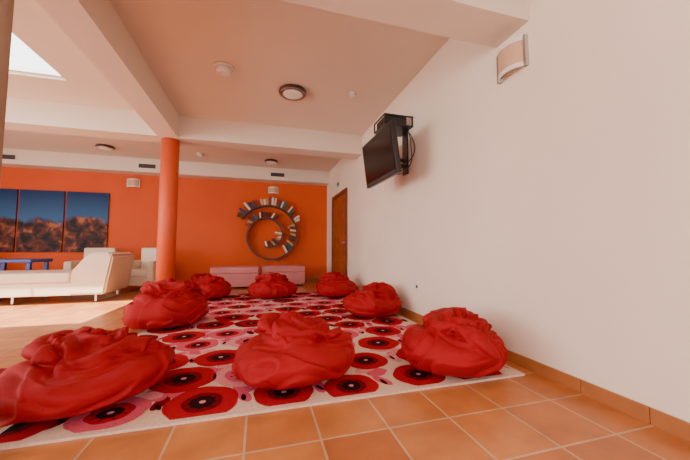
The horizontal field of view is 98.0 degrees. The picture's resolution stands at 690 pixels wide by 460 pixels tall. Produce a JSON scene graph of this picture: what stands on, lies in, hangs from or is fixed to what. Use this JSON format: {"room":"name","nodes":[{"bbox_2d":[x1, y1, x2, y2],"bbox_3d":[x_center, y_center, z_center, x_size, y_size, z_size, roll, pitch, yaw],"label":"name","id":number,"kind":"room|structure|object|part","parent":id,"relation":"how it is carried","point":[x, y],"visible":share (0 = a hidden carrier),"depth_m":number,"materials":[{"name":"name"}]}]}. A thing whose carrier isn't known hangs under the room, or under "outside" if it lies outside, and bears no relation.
{"room":"lounge","nodes":[
{"label":"lounge","id":0,"kind":"room"},
{"bbox_2d":[3,71,155,158],"bbox_3d":[-5.471,-1.886,5.406,2.740,0.080,3.880,1,-4,-16],"label":"ceiling","id":1,"kind":"structure","parent":0,"point":[23,85],"depth_m":5.78,"materials":[{"name":"paint"}]},
{"bbox_2d":[95,144,115,150],"bbox_3d":[-5.094,-1.746,6.379,0.340,0.071,0.340,1,-4,-16],"label":"ceiling lamp","id":2,"kind":"object","parent":1,"relation":"attached to","point":[105,147],"visible":1,"depth_m":6.30,"materials":[{"name":"grey metal"}]},
{"bbox_2d":[98,147,111,150],"bbox_3d":[-5.094,-1.720,6.377,0.238,0.020,0.238,1,-4,-16],"label":"diffuser","id":3,"kind":"object","parent":2,"relation":"attached to","point":[102,148],"depth_m":6.34,"materials":[{"name":"white glass"}]},
{"bbox_2d":[0,167,326,280],"bbox_3d":[-4.911,-0.423,7.593,9.060,3.550,0.200,1,-4,-16],"label":"wall","id":4,"kind":"structure","parent":0,"point":[210,233],"depth_m":7.80,"materials":[{"name":"orange paint"}]},
{"bbox_2d":[0,188,18,251],"bbox_3d":[-7.803,-0.221,6.633,0.840,1.420,0.038,1,-4,-16],"label":"painting","id":5,"kind":"object","parent":4,"relation":"attached to","point":[8,197],"visible":1,"depth_m":6.70},
{"bbox_2d":[15,189,65,251],"bbox_3d":[-6.956,-0.205,6.872,0.840,1.420,0.038,1,-4,-16],"label":"painting","id":6,"kind":"object","parent":4,"relation":"attached to","point":[40,225],"visible":1,"depth_m":6.85},
{"bbox_2d":[63,191,109,251],"bbox_3d":[-6.109,-0.189,7.111,0.840,1.420,0.038,1,-4,-16],"label":"painting","id":7,"kind":"object","parent":4,"relation":"attached to","point":[87,213],"visible":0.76,"depth_m":7.09},
{"bbox_2d":[127,178,140,187],"bbox_3d":[-5.226,-1.162,7.396,0.284,0.200,0.100,1,-4,-16],"label":"lamp","id":8,"kind":"object","parent":4,"relation":"attached to","point":[132,182],"visible":1,"depth_m":7.37,"materials":[{"name":"white plastic"}]},
{"bbox_3d":[-5.226,-1.162,7.398,0.255,0.144,0.097,1,-4,-16],"label":"glass","id":9,"kind":"part","parent":8,"relation":"part of","materials":[{"name":"beige glass"}]},
{"bbox_2d":[2,148,329,185],"bbox_3d":[-4.740,-1.546,7.429,8.860,0.330,0.350,1,-4,-16],"label":"ceiling beam","id":10,"kind":"structure","parent":4,"relation":"attached to","point":[32,159],"depth_m":7.26,"materials":[{"name":"paint"}]},
{"bbox_2d":[2,154,16,159],"bbox_3d":[-7.364,-1.588,6.494,0.400,0.130,0.022,1,-4,-16],"label":"air vent","id":11,"kind":"object","parent":10,"relation":"attached to","point":[4,156],"visible":1,"depth_m":6.51,"materials":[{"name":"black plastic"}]},
{"bbox_2d":[138,163,156,168],"bbox_3d":[-4.766,-1.539,7.228,0.400,0.130,0.022,1,-4,-16],"label":"air vent","id":12,"kind":"object","parent":10,"relation":"attached to","point":[140,165],"visible":1,"depth_m":7.22,"materials":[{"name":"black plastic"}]},
{"bbox_2d":[270,172,284,177],"bbox_3d":[-1.812,-1.484,8.062,0.400,0.130,0.022,1,-4,-16],"label":"air vent","id":13,"kind":"object","parent":10,"relation":"attached to","point":[272,174],"visible":1,"depth_m":8.06,"materials":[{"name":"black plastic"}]},
{"bbox_2d":[237,197,299,259],"bbox_3d":[-2.063,-0.051,8.141,1.656,1.701,0.230,1,-4,-16],"label":"bookshelf","id":14,"kind":"object","parent":4,"relation":"attached to","point":[252,219],"visible":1,"depth_m":8.09,"materials":[{"name":"grey metal"}]},
{"bbox_2d":[268,187,278,193],"bbox_3d":[-1.983,-1.102,8.312,0.284,0.180,0.100,1,-4,-16],"label":"lamp","id":15,"kind":"object","parent":4,"relation":"attached to","point":[270,189],"visible":1,"depth_m":8.28,"materials":[{"name":"white plastic"}]},
{"bbox_3d":[-1.984,-1.101,8.313,0.255,0.130,0.097,1,-4,-16],"label":"glass","id":16,"kind":"part","parent":15,"relation":"part of","materials":[{"name":"beige glass"}]},
{"bbox_2d":[306,277,316,279],"bbox_3d":[-0.942,1.376,8.489,0.326,0.080,0.012,1,-4,-16],"label":"baseboard","id":17,"kind":"structure","parent":4,"relation":"attached to","point":[307,278],"depth_m":8.48,"materials":[{"name":"wood"}]},
{"bbox_2d":[12,0,448,171],"bbox_3d":[-1.037,-2.065,2.707,4.320,0.080,11.500,1,-4,-16],"label":"ceiling","id":18,"kind":"structure","parent":0,"point":[270,45],"depth_m":3.49,"materials":[{"name":"paint"}]},
{"bbox_2d":[36,0,178,137],"bbox_3d":[-2.408,-1.804,3.239,0.300,0.370,3.400,1,-4,-16],"label":"beam","id":19,"kind":"structure","parent":18,"relation":"attached to","point":[95,27],"depth_m":2.94,"materials":[{"name":"paint"}]},
{"bbox_2d":[213,61,233,76],"bbox_3d":[-1.464,-1.912,3.618,0.240,0.105,0.240,1,-4,-16],"label":"smoke detector","id":20,"kind":"object","parent":18,"relation":"attached to","point":[224,69],"visible":1,"depth_m":3.56,"materials":[{"name":"white plastic"}]},
{"bbox_2d":[265,159,277,163],"bbox_3d":[-1.821,-1.677,7.407,0.320,0.071,0.320,1,-4,-16],"label":"ceiling lamp","id":21,"kind":"object","parent":18,"relation":"attached to","point":[268,161],"visible":1,"depth_m":7.31,"materials":[{"name":"grey metal"}]},
{"bbox_2d":[279,84,306,100],"bbox_3d":[-0.723,-1.893,4.160,0.380,0.071,0.380,1,-4,-16],"label":"ceiling lamp","id":22,"kind":"object","parent":18,"relation":"attached to","point":[293,92],"visible":1,"depth_m":4.09,"materials":[{"name":"grey metal"}]},
{"bbox_2d":[283,90,301,99],"bbox_3d":[-0.723,-1.867,4.158,0.266,0.020,0.266,1,-4,-16],"label":"diffuser","id":23,"kind":"object","parent":22,"relation":"attached to","point":[287,94],"depth_m":4.14,"materials":[{"name":"white glass"}]},
{"bbox_2d":[349,91,356,98],"bbox_3d":[0.112,-1.887,4.219,0.120,0.075,0.120,1,-4,-16],"label":"sensor","id":24,"kind":"object","parent":18,"relation":"attached to","point":[352,94],"visible":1,"depth_m":4.19,"materials":[{"name":"white plastic"}]},
{"bbox_2d":[0,280,689,459],"bbox_3d":[-3.222,1.052,1.881,9.260,0.150,11.900,1,-4,-16],"label":"floor","id":25,"kind":"structure","parent":0,"point":[531,416],"depth_m":1.43,"materials":[{"name":"tile"}]},
{"bbox_2d":[0,0,13,180],"bbox_3d":[-1.546,-0.331,1.208,0.220,2.520,0.220,1,-4,-16],"label":"support pillar","id":26,"kind":"structure","parent":25,"relation":"on","point":[6,6],"depth_m":1.27,"materials":[{"name":"beige paint"}]},
{"bbox_2d":[0,258,52,270],"bbox_3d":[-6.148,0.883,5.593,0.800,0.680,0.600,1,-4,-16],"label":"coffee table","id":27,"kind":"object","parent":25,"relation":"on","point":[3,267],"visible":0.46,"depth_m":5.49,"materials":[{"name":"blue paint"}]},
{"bbox_3d":[-6.528,0.921,5.722,0.060,0.620,0.060,1,-4,-16],"label":"leg","id":28,"kind":"part","parent":27,"relation":"part of","materials":[{"name":"blue paint"}]},
{"bbox_3d":[-5.768,0.904,5.460,0.060,0.620,0.060,1,-4,-16],"label":"leg","id":29,"kind":"part","parent":27,"relation":"part of","materials":[{"name":"blue paint"}]},
{"bbox_3d":[-5.893,0.933,5.901,0.060,0.620,0.060,1,-4,-16],"label":"leg","id":30,"kind":"part","parent":27,"relation":"part of","materials":[{"name":"blue paint"}]},
{"bbox_2d":[0,252,134,305],"bbox_3d":[-5.165,0.779,5.019,2.535,0.810,0.950,1,-4,-16],"label":"chaise lounge","id":31,"kind":"object","parent":25,"relation":"on","point":[97,273],"visible":0.99,"depth_m":4.80,"materials":[{"name":"beige leather"}]},
{"bbox_2d":[0,270,31,272],"bbox_3d":[-5.913,0.760,4.808,0.980,0.160,0.950,1,-4,-16],"label":"seat cushion","id":32,"kind":"object","parent":31,"relation":"on","point":[7,271],"depth_m":5.04,"materials":[{"name":"white fabric"}]},
{"bbox_3d":[-5.217,1.173,4.984,0.030,0.020,0.800,1,-4,-16],"label":"rail","id":33,"kind":"part","parent":31,"relation":"part of","materials":[{"name":"brown wood"}]},
{"bbox_2d":[0,270,71,283],"bbox_3d":[-4.968,0.778,5.075,0.975,0.160,0.950,1,-4,-16],"label":"seat cushion","id":34,"kind":"object","parent":31,"relation":"on","point":[30,276],"depth_m":4.66,"materials":[{"name":"beige leather"}]},
{"bbox_3d":[-5.423,0.949,4.935,2.000,0.200,0.950,1,-4,-16],"label":"seat","id":35,"kind":"part","parent":31,"relation":"part of","materials":[{"name":"beige leather"}]},
{"bbox_3d":[-4.222,0.732,5.290,0.575,0.680,0.950,1,-4,-16],"label":"backrest","id":36,"kind":"part","parent":31,"relation":"part of","materials":[{"name":"beige leather"}]},
{"bbox_3d":[-4.178,1.192,5.277,0.030,0.020,0.800,1,-4,-16],"label":"rail","id":37,"kind":"part","parent":31,"relation":"part of","materials":[{"name":"brown wood"}]},
{"bbox_2d":[63,248,116,269],"bbox_3d":[-5.372,0.830,6.457,0.820,0.900,0.810,2,-4,-24],"label":"armchair","id":38,"kind":"object","parent":25,"relation":"on","point":[68,265],"visible":0.18,"depth_m":6.58,"materials":[{"name":"leather"}]},
{"bbox_3d":[-5.688,0.910,6.314,0.130,0.520,0.800,2,-4,-24],"label":"arm","id":39,"kind":"part","parent":38,"relation":"part of","materials":[{"name":"beige leather"}]},
{"bbox_2d":[119,248,156,290],"bbox_3d":[-4.332,0.834,6.523,0.780,0.900,0.810,0,-4,-1],"label":"armchair","id":40,"kind":"object","parent":25,"relation":"on","point":[143,270],"visible":0.4,"depth_m":6.16,"materials":[{"name":"leather"}]},
{"bbox_3d":[-4.657,0.924,6.513,0.130,0.520,0.800,0,-4,-1],"label":"arm","id":41,"kind":"part","parent":40,"relation":"part of","materials":[{"name":"beige leather"}]},
{"bbox_3d":[-4.330,1.069,6.437,0.540,0.180,0.650,0,-4,-1],"label":"seat","id":42,"kind":"part","parent":40,"relation":"part of","materials":[{"name":"beige leather"}]},
{"bbox_2d":[130,268,146,276],"bbox_3d":[-4.330,0.908,6.433,0.520,0.140,0.640,0,-4,-1],"label":"seat cushion","id":43,"kind":"object","parent":40,"relation":"on","point":[136,272],"depth_m":6.12,"materials":[{"name":"beige leather"}]},
{"bbox_3d":[-4.007,0.925,6.530,0.130,0.520,0.800,0,-4,-1],"label":"arm","id":44,"kind":"part","parent":40,"relation":"part of","materials":[{"name":"beige leather"}]},
{"bbox_2d":[155,137,179,281],"bbox_3d":[-2.917,-0.163,4.933,0.270,2.680,0.270,1,-4,-16],"label":"column","id":45,"kind":"structure","parent":25,"relation":"on","point":[170,147],"depth_m":4.85,"materials":[{"name":"paint"}]},
{"bbox_2d":[210,266,258,286],"bbox_3d":[-2.488,1.070,6.827,1.010,0.470,0.610,1,-4,-16],"label":"ottoman","id":46,"kind":"object","parent":25,"relation":"on","point":[237,276],"visible":0.75,"depth_m":6.57,"materials":[{"name":"fabric"}]},
{"bbox_2d":[210,266,258,273],"bbox_3d":[-2.488,0.905,6.838,1.010,0.140,0.610,1,-4,-16],"label":"cushion","id":47,"kind":"object","parent":46,"relation":"on","point":[216,269],"depth_m":6.57,"materials":[{"name":"pink fabric"}]},
{"bbox_2d":[0,291,524,449],"bbox_3d":[-0.782,1.094,3.783,2.890,0.017,4.470,1,-4,-16],"label":"floral rug","id":48,"kind":"object","parent":25,"relation":"on","point":[200,384],"visible":0.55,"depth_m":1.95,"materials":[{"name":"multicoloured carpet"}]},
{"bbox_2d":[0,326,174,426],"bbox_3d":[-1.486,0.761,1.733,0.856,0.374,0.837,2,-4,-22],"label":"bean bag","id":49,"kind":"object","parent":48,"relation":"on","point":[85,369],"visible":1,"depth_m":1.54,"materials":[{"name":"red fabric"}]},
{"bbox_2d":[122,278,208,329],"bbox_3d":[-1.992,0.801,3.380,0.812,0.513,0.854,-3,-5,34],"label":"bean bag","id":50,"kind":"object","parent":48,"relation":"on","point":[169,302],"visible":1,"depth_m":3.14,"materials":[{"name":"red fabric"}]},
{"bbox_2d":[190,273,230,299],"bbox_3d":[-2.408,0.966,5.204,0.854,0.426,0.804,-1,-4,9],"label":"bean bag","id":51,"kind":"object","parent":48,"relation":"on","point":[213,287],"visible":0.68,"depth_m":5.02,"materials":[{"name":"red fabric"}]},
{"bbox_2d":[248,272,296,298],"bbox_3d":[-1.277,0.971,5.349,0.844,0.435,0.806,0,-4,5],"label":"bean bag","id":52,"kind":"object","parent":48,"relation":"on","point":[271,285],"visible":1,"depth_m":5.08,"materials":[{"name":"red fabric"}]},
{"bbox_2d":[232,311,354,389],"bbox_3d":[-0.351,0.776,2.054,0.779,0.387,0.825,-3,-5,40],"label":"bean bag","id":53,"kind":"object","parent":48,"relation":"on","point":[292,350],"visible":1,"depth_m":1.83,"materials":[{"name":"red fabric"}]},
{"bbox_2d":[316,271,357,296],"bbox_3d":[-0.151,0.979,5.470,0.775,0.434,0.822,-1,-4,11],"label":"bean bag","id":54,"kind":"object","parent":48,"relation":"on","point":[331,284],"visible":0.98,"depth_m":5.21,"materials":[{"name":"red fabric"}]},
{"bbox_2d":[343,282,401,317],"bbox_3d":[0.352,0.884,3.906,0.737,0.417,0.746,2,-4,-30],"label":"bean bag","id":55,"kind":"object","parent":48,"relation":"on","point":[375,299],"visible":1,"depth_m":3.65,"materials":[{"name":"red fabric"}]},
{"bbox_2d":[401,307,507,377],"bbox_3d":[0.785,0.772,2.165,0.761,0.409,0.723,2,-4,-27],"label":"bean bag","id":56,"kind":"object","parent":48,"relation":"on","point":[451,341],"visible":1,"depth_m":1.94,"materials":[{"name":"red fabric"}]},
{"bbox_2d":[261,265,304,285],"bbox_3d":[-1.509,1.099,7.259,1.010,0.470,0.610,1,-4,-16],"label":"ottoman","id":57,"kind":"object","parent":25,"relation":"on","point":[295,274],"visible":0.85,"depth_m":7.03,"materials":[{"name":"fabric"}]},
{"bbox_2d":[261,265,304,272],"bbox_3d":[-1.509,0.934,7.270,1.010,0.140,0.610,1,-4,-16],"label":"cushion","id":58,"kind":"object","parent":57,"relation":"on","point":[264,268],"depth_m":7.00,"materials":[{"name":"pink fabric"}]},
{"bbox_2d":[327,0,689,422],"bbox_3d":[1.137,-0.712,3.234,0.200,3.550,11.900,1,-4,-16],"label":"wall","id":59,"kind":"structure","parent":0,"point":[549,203],"depth_m":1.94,"materials":[{"name":"beige paint"}]},
{"bbox_2d":[5,97,361,159],"bbox_3d":[-3.977,-1.705,4.740,8.860,0.370,0.350,1,-4,-16],"label":"beam","id":60,"kind":"structure","parent":59,"relation":"attached to","point":[29,115],"depth_m":4.97,"materials":[{"name":"paint"}]},
{"bbox_2d":[331,200,332,271],"bbox_3d":[-0.325,0.255,7.906,0.040,2.240,0.090,1,-4,-16],"label":"frame","id":61,"kind":"object","parent":59,"relation":"attached to","point":[332,200],"visible":0.29,"depth_m":7.87,"materials":[{"name":"brown wood"}]},
{"bbox_2d":[332,189,344,199],"bbox_3d":[-0.149,-0.859,7.358,0.040,0.090,1.200,1,-4,-16],"label":"door frame","id":62,"kind":"structure","parent":59,"relation":"in","point":[340,193],"depth_m":7.27,"materials":[{"name":"brown wood"}]},
{"bbox_2d":[333,193,344,274],"bbox_3d":[-0.140,0.254,7.286,0.019,2.140,1.200,1,-4,-16],"label":"leaf","id":63,"kind":"object","parent":59,"relation":"attached to","point":[339,257],"visible":0.43,"depth_m":7.30,"materials":[{"name":"brown wood"}]},
{"bbox_2d":[334,230,337,254],"bbox_3d":[-0.223,0.314,7.519,0.012,0.630,0.420,1,-4,-16],"label":"panel","id":64,"kind":"object","parent":63,"relation":"attached to","point":[335,231],"visible":1,"depth_m":7.50,"materials":[{"name":"brown wood"}]},
{"bbox_2d":[334,201,337,226],"bbox_3d":[-0.223,-0.399,7.567,0.012,0.600,0.420,1,-4,-16],"label":"panel","id":65,"kind":"object","parent":63,"relation":"attached to","point":[336,203],"visible":1,"depth_m":7.53,"materials":[{"name":"brown wood"}]},
{"bbox_2d":[334,259,337,271],"bbox_3d":[-0.223,0.963,7.476,0.012,0.470,0.420,1,-4,-16],"label":"panel","id":66,"kind":"object","parent":63,"relation":"attached to","point":[335,260],"visible":0.54,"depth_m":7.43,"materials":[{"name":"brown wood"}]},
{"bbox_2d":[339,228,343,255],"bbox_3d":[-0.081,0.281,7.020,0.012,0.630,0.420,1,-4,-16],"label":"panel","id":67,"kind":"object","parent":63,"relation":"attached to","point":[341,231],"visible":0.98,"depth_m":7.00,"materials":[{"name":"brown wood"}]},
{"bbox_2d":[339,198,343,224],"bbox_3d":[-0.081,-0.433,7.067,0.012,0.600,0.420,1,-4,-16],"label":"panel","id":68,"kind":"object","parent":63,"relation":"attached to","point":[341,202],"visible":1,"depth_m":7.05,"materials":[{"name":"brown wood"}]},
{"bbox_2d":[339,260,343,274],"bbox_3d":[-0.081,0.929,6.977,0.012,0.470,0.420,1,-4,-16],"label":"panel","id":69,"kind":"object","parent":63,"relation":"attached to","point":[341,262],"visible":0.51,"depth_m":6.95,"materials":[{"name":"brown wood"}]},
{"bbox_2d":[345,188,347,275],"bbox_3d":[0.026,0.172,6.667,0.040,2.240,0.090,1,-4,-16],"label":"frame","id":70,"kind":"object","parent":59,"relation":"attached to","point":[346,189],"visible":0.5,"depth_m":6.64,"materials":[{"name":"brown wood"}]},
{"bbox_2d":[374,113,414,175],"bbox_3d":[0.643,-1.065,3.904,0.400,0.768,0.430,1,-4,-16],"label":"bracket","id":71,"kind":"object","parent":59,"relation":"attached to","point":[402,128],"visible":0.76,"depth_m":3.89,"materials":[{"name":"black metal"}]},
{"bbox_2d":[362,120,401,188],"bbox_3d":[0.443,-0.885,3.706,0.163,0.580,0.920,1,-4,-17],"label":"television","id":72,"kind":"object","parent":71,"relation":"attached to","point":[381,155],"visible":1,"depth_m":3.54,"materials":[{"name":"black plastic"}]},
{"bbox_2d":[374,122,412,136],"bbox_3d":[0.633,-1.318,3.954,0.400,0.015,0.360,1,-4,-16],"label":"shelf","id":73,"kind":"object","parent":71,"relation":"attached to","point":[402,128],"depth_m":3.89,"materials":[{"name":"black plastic"}]},
{"bbox_3d":[0.680,-1.449,3.797,0.400,0.015,0.015,1,-4,-16],"label":"shelf rail","id":74,"kind":"part","parent":71,"relation":"part of","materials":[{"name":"black plastic"}]},
{"bbox_3d":[0.808,-1.036,4.016,0.020,0.600,0.140,1,-4,-16],"label":"wall plate","id":75,"kind":"part","parent":71,"relation":"part of","materials":[{"name":"black plastic"}]},
{"bbox_2d":[282,0,528,47],"bbox_3d":[-2.962,-1.863,1.153,8.860,0.530,0.310,1,-4,-16],"label":"beam","id":76,"kind":"structure","parent":59,"relation":"attached to","point":[490,23],"depth_m":2.15,"materials":[{"name":"paint"}]},
{"bbox_2d":[403,308,422,322],"bbox_3d":[0.866,1.057,3.686,0.012,0.080,0.656,1,-4,-16],"label":"baseboard","id":77,"kind":"structure","parent":59,"relation":"attached to","point":[407,312],"depth_m":3.72,"materials":[{"name":"tile"}]},
{"bbox_2d":[415,282,419,290],"bbox_3d":[0.879,0.689,3.656,0.016,0.090,0.090,1,-4,-16],"label":"wall socket","id":78,"kind":"object","parent":59,"relation":"attached to","point":[417,286],"visible":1,"depth_m":3.64,"materials":[{"name":"white plastic"}]},
{"bbox_2d":[496,34,528,83],"bbox_3d":[1.259,-1.310,2.308,0.090,0.230,0.274,1,-4,-16],"label":"lamp","id":79,"kind":"object","parent":59,"relation":"attached to","point":[513,54],"visible":1,"depth_m":2.24,"materials":[{"name":"white plastic"}]},
{"bbox_3d":[1.260,-1.310,2.309,0.087,0.166,0.245,1,-4,-16],"label":"glass","id":80,"kind":"part","parent":79,"relation":"part of","materials":[{"name":"beige glass"}]},
{"bbox_2d":[507,350,689,441],"bbox_3d":[1.405,0.930,1.784,0.012,0.080,1.316,1,-4,-16],"label":"baseboard","id":81,"kind":"structure","parent":59,"relation":"attached to","point":[640,411],"depth_m":1.63,"materials":[{"name":"tile"}]},
{"bbox_3d":[-3.672,-2.307,-0.940,2.740,0.080,5.900,1,-4,-16],"label":"slab","id":82,"kind":"object","parent":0,"visible":0},
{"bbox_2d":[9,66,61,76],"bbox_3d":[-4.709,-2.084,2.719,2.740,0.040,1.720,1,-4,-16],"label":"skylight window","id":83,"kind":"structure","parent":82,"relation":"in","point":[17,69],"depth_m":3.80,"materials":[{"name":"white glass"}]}
]}

